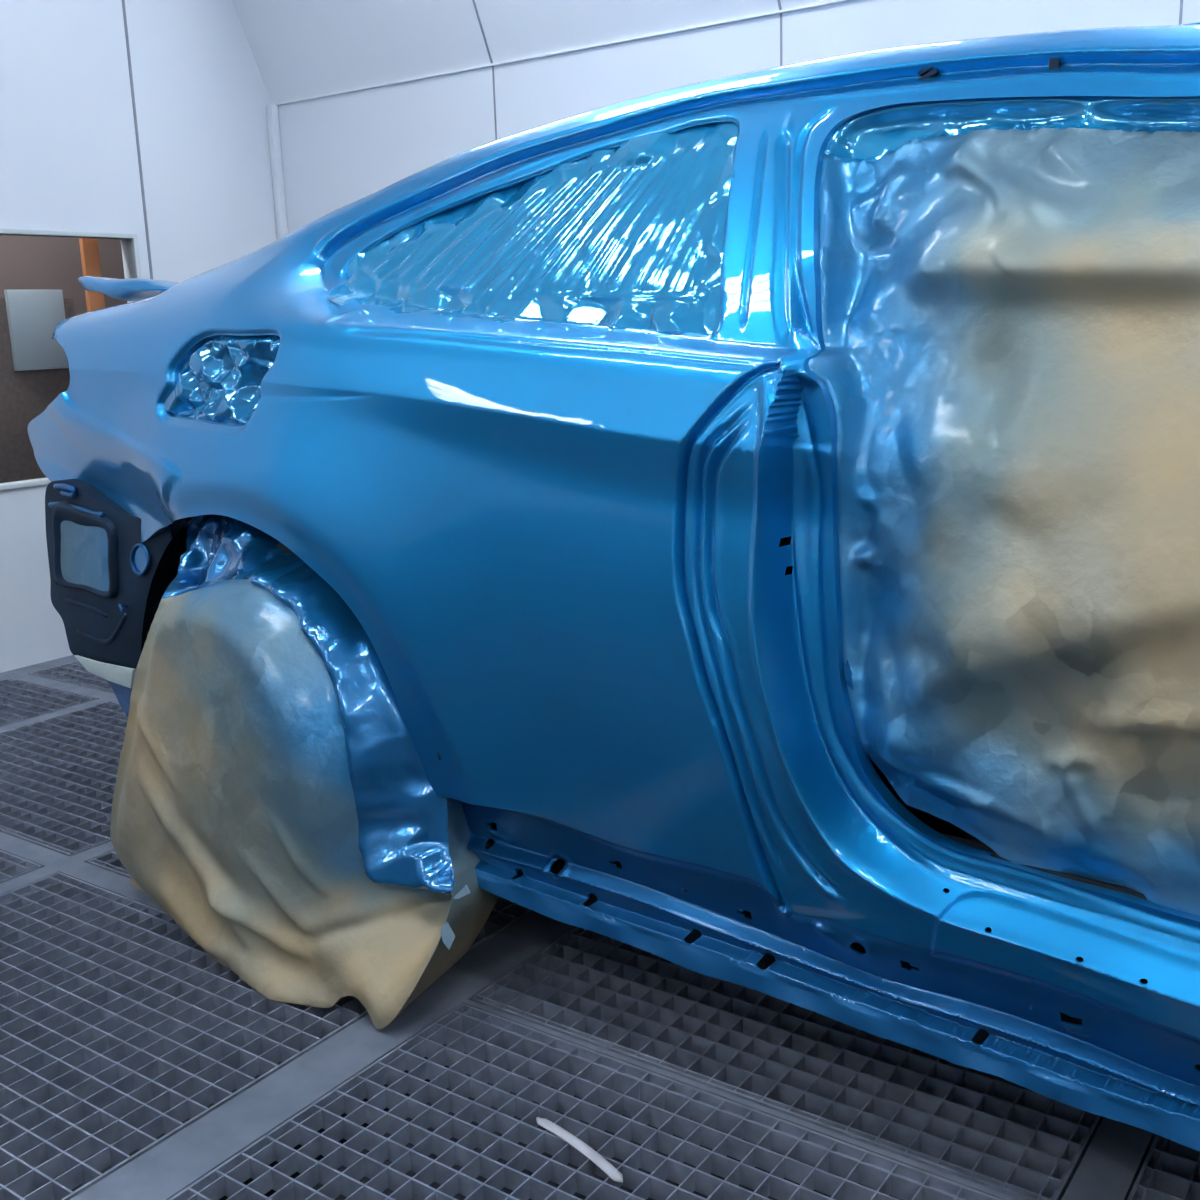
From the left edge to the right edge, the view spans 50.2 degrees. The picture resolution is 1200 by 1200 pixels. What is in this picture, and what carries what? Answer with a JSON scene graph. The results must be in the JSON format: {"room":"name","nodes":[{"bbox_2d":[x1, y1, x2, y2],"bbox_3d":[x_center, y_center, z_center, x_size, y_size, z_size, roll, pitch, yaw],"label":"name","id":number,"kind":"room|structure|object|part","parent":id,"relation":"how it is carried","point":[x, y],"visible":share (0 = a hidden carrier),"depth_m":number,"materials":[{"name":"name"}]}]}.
{"room":"auto repair garage","nodes":[
{"label":"auto repair garage","id":0,"kind":"room"},
{"bbox_2d":[0,0,276,672],"bbox_3d":[-2.383,-1.090,3.180,0.060,3.020,4.253,7,15,35],"label":"wall","id":1,"kind":"structure","parent":0,"point":[69,155],"depth_m":4.20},
{"bbox_2d":[0,228,141,489],"bbox_3d":[-1.828,-0.748,3.998,0.044,0.788,0.961,7,15,35],"label":"window","id":2,"kind":"structure","parent":1,"relation":"in","point":[40,288],"depth_m":4.07,"materials":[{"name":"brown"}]},
{"bbox_2d":[122,0,152,279],"bbox_3d":[-2.160,-1.113,3.441,0.003,2.900,2.192,7,15,35],"label":"trim","id":3,"kind":"structure","parent":1,"relation":"attached to","point":[123,1],"depth_m":4.26,"materials":[{"name":"grey"}]},
{"bbox_2d":[266,104,287,239],"bbox_3d":[-1.167,-0.911,4.870,0.036,1.837,0.036,8,16,39],"label":"trim","id":4,"kind":"structure","parent":1,"relation":"attached to","point":[272,109],"depth_m":4.71,"materials":[{"name":"white metal"}]},
{"bbox_2d":[232,0,831,103],"bbox_3d":[1.757,-1.888,2.316,7.530,0.963,0.450,7,15,35],"label":"ceiling","id":5,"kind":"structure","parent":0,"point":[300,49],"depth_m":4.18,"materials":[{"name":"white"}]},
{"bbox_2d":[219,1005,901,1199],"bbox_3d":[0.777,1.131,1.421,7.530,0.020,4.053,7,15,35],"label":"floor","id":6,"kind":"structure","parent":0,"point":[342,1141],"depth_m":2.28,"materials":[{"name":"black metal"}]},
{"bbox_2d":[0,655,1155,1199],"bbox_3d":[0.765,0.747,1.339,7.530,0.035,4.053,7,15,35],"label":"floor","id":7,"kind":"structure","parent":0,"point":[1109,1169],"depth_m":1.78,"materials":[{"name":"metal"}]},
{"bbox_2d":[0,850,42,882],"bbox_3d":[-1.742,0.585,2.458,0.920,0.031,0.896,7,15,35],"label":"floor grate","id":8,"kind":"object","parent":7,"relation":"in","point":[11,866],"visible":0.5,"depth_m":2.56,"materials":[{"name":"grey metal"}]},
{"bbox_2d":[0,678,97,726],"bbox_3d":[-1.850,0.348,3.571,0.454,0.031,0.717,7,15,35],"label":"floor grate","id":9,"kind":"object","parent":7,"relation":"in","point":[20,700],"visible":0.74,"depth_m":3.74,"materials":[{"name":"grey metal"}]},
{"bbox_2d":[0,701,127,856],"bbox_3d":[-1.242,0.419,3.147,0.920,0.031,0.717,7,15,35],"label":"floor grate","id":10,"kind":"object","parent":7,"relation":"in","point":[58,775],"visible":0.39,"depth_m":3.07,"materials":[{"name":"grey metal"}]},
{"bbox_2d":[29,661,135,693],"bbox_3d":[-1.413,0.203,4.173,0.454,0.031,0.677,7,15,35],"label":"floor grate","id":11,"kind":"object","parent":7,"relation":"in","point":[75,673],"visible":0.11,"depth_m":3.99,"materials":[{"name":"grey metal"}]},
{"bbox_2d":[0,872,367,1199],"bbox_3d":[-0.952,0.678,1.907,0.903,0.031,0.896,7,15,35],"label":"floor grate","id":12,"kind":"object","parent":7,"relation":"in","point":[108,1005],"visible":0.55,"depth_m":1.94,"materials":[{"name":"grey metal"}]},
{"bbox_2d":[86,850,532,952],"bbox_3d":[-0.452,0.512,2.597,0.903,0.031,0.717,7,15,35],"label":"floor grate","id":13,"kind":"object","parent":7,"relation":"in","point":[505,913],"visible":0.07,"depth_m":2.31,"materials":[{"name":"grey metal"}]},
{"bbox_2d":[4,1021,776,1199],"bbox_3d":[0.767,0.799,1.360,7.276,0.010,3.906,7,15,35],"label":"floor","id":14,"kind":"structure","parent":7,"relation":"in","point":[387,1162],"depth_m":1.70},
{"bbox_2d":[169,1003,1001,1199],"bbox_3d":[-0.119,0.770,1.354,0.889,0.031,0.942,7,15,35],"label":"floor grate","id":15,"kind":"object","parent":7,"relation":"in","point":[887,1176],"visible":1,"depth_m":1.65,"materials":[{"name":"grey metal"}]},
{"bbox_2d":[536,1117,622,1182],"bbox_3d":[-0.025,0.691,1.619,0.021,0.004,0.171,-12,16,-38],"label":"stick","id":16,"kind":"object","parent":15,"relation":"on","point":[602,1163],"visible":1,"depth_m":1.61,"materials":[{"name":"white plastic"}]},
{"bbox_2d":[28,24,1199,1150],"bbox_3d":[1.122,-0.104,1.859,4.761,1.374,1.933,8,16,39],"label":"car","id":17,"kind":"object","parent":7,"relation":"on","point":[591,573],"visible":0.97,"depth_m":1.66,"materials":[{"name":"blue paint"}]},
{"bbox_2d":[60,521,108,590],"bbox_3d":[-1.027,-0.087,2.553,0.204,0.135,0.005,8,16,39],"label":"vent masking","id":18,"kind":"object","parent":17,"relation":"attached to","point":[84,549],"visible":1,"depth_m":2.55,"materials":[{"name":"paper"}]},
{"bbox_3d":[-1.024,-0.101,2.545,0.252,0.183,0.014,8,16,39],"label":"vent frame","id":19,"kind":"part","parent":17,"relation":"part of","materials":[{"name":"black plastic"}]},
{"bbox_2d":[74,655,135,687],"bbox_3d":[-0.991,0.142,2.567,0.227,0.041,0.007,8,16,39],"label":"tape","id":20,"kind":"object","parent":17,"relation":"attached to","point":[121,675],"visible":0.91,"depth_m":2.55,"materials":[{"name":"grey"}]},
{"bbox_2d":[105,679,131,716],"bbox_3d":[-0.970,0.191,2.580,0.131,0.081,0.005,8,16,39],"label":"plastic","id":21,"kind":"object","parent":20,"relation":"hanging from","point":[123,694],"visible":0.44,"depth_m":2.56,"materials":[{"name":"blue plastic"}]},
{"bbox_3d":[-0.953,-0.046,2.531,0.490,0.368,0.040,8,16,39],"label":"plate","id":22,"kind":"part","parent":17,"relation":"part of","materials":[{"name":"black plastic"}]},
{"bbox_2d":[164,335,279,424],"bbox_3d":[-0.616,-0.359,2.090,0.316,0.142,0.061,8,16,39],"label":"masked fuel filler opening","id":23,"kind":"object","parent":17,"relation":"in","point":[220,381],"visible":0.81,"depth_m":2.07,"materials":[{"name":"blue plastic"}]},
{"bbox_2d":[110,514,498,1028],"bbox_3d":[-0.494,0.249,2.167,0.915,0.802,0.418,8,16,39],"label":"wheel masking","id":24,"kind":"object","parent":17,"relation":"attached to","point":[273,796],"visible":0.93,"depth_m":1.98,"materials":[{"name":"paper"}]},
{"bbox_3d":[-0.464,-0.248,2.146,1.931,1.064,0.398,7,15,34],"label":"quarter panel","id":25,"kind":"part","parent":17,"relation":"part of","materials":[{"name":"blue paint"}]},
{"bbox_2d":[328,122,737,334],"bbox_3d":[-0.125,-0.526,1.877,0.826,0.298,0.210,7,15,35],"label":"quarter window masking","id":26,"kind":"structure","parent":17,"relation":"attached to","point":[630,234],"depth_m":1.80,"materials":[{"name":"blue plastic"}]},
{"bbox_3d":[0.454,0.461,1.424,1.847,0.152,0.067,8,16,39],"label":"rocker panel","id":27,"kind":"part","parent":17,"relation":"part of","materials":[{"name":"blue paint"}]},
{"bbox_2d":[809,22,1199,915],"bbox_3d":[0.788,-0.107,1.249,1.438,1.037,0.360,8,15,37],"label":"door opening masking","id":28,"kind":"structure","parent":17,"relation":"attached to","point":[1009,363],"depth_m":1.39,"materials":[{"name":"paper"}]},
{"bbox_2d":[471,927,1103,1199],"bbox_3d":[0.368,0.609,2.026,0.889,0.031,0.714,7,15,35],"label":"floor grate","id":29,"kind":"object","parent":7,"relation":"in","point":[997,1133],"visible":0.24,"depth_m":1.80,"materials":[{"name":"grey metal"}]},
{"bbox_2d":[1127,1135,1199,1199],"bbox_3d":[1.145,0.700,1.485,0.877,0.031,0.714,7,15,35],"label":"floor grate","id":30,"kind":"object","parent":7,"relation":"in","point":[1170,1170],"visible":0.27,"depth_m":1.55,"materials":[{"name":"grey metal"}]},
{"bbox_2d":[278,0,1199,233],"bbox_3d":[1.920,-0.555,2.776,7.530,1.867,0.060,7,15,35],"label":"wall","id":31,"kind":"structure","parent":0,"point":[340,150],"depth_m":3.92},
{"bbox_2d":[275,0,850,105],"bbox_3d":[1.870,-1.449,2.552,7.530,0.006,0.012,7,15,35],"label":"trim","id":32,"kind":"structure","parent":31,"relation":"attached to","point":[832,1],"depth_m":3.89,"materials":[{"name":"white"}]},
{"bbox_2d":[472,0,1182,139],"bbox_3d":[1.658,-0.975,2.574,5.154,2.750,0.405,7,15,35],"label":"trim","id":33,"kind":"structure","parent":31,"relation":"attached to","point":[1181,1],"depth_m":4.02,"materials":[{"name":"grey"}]}
]}

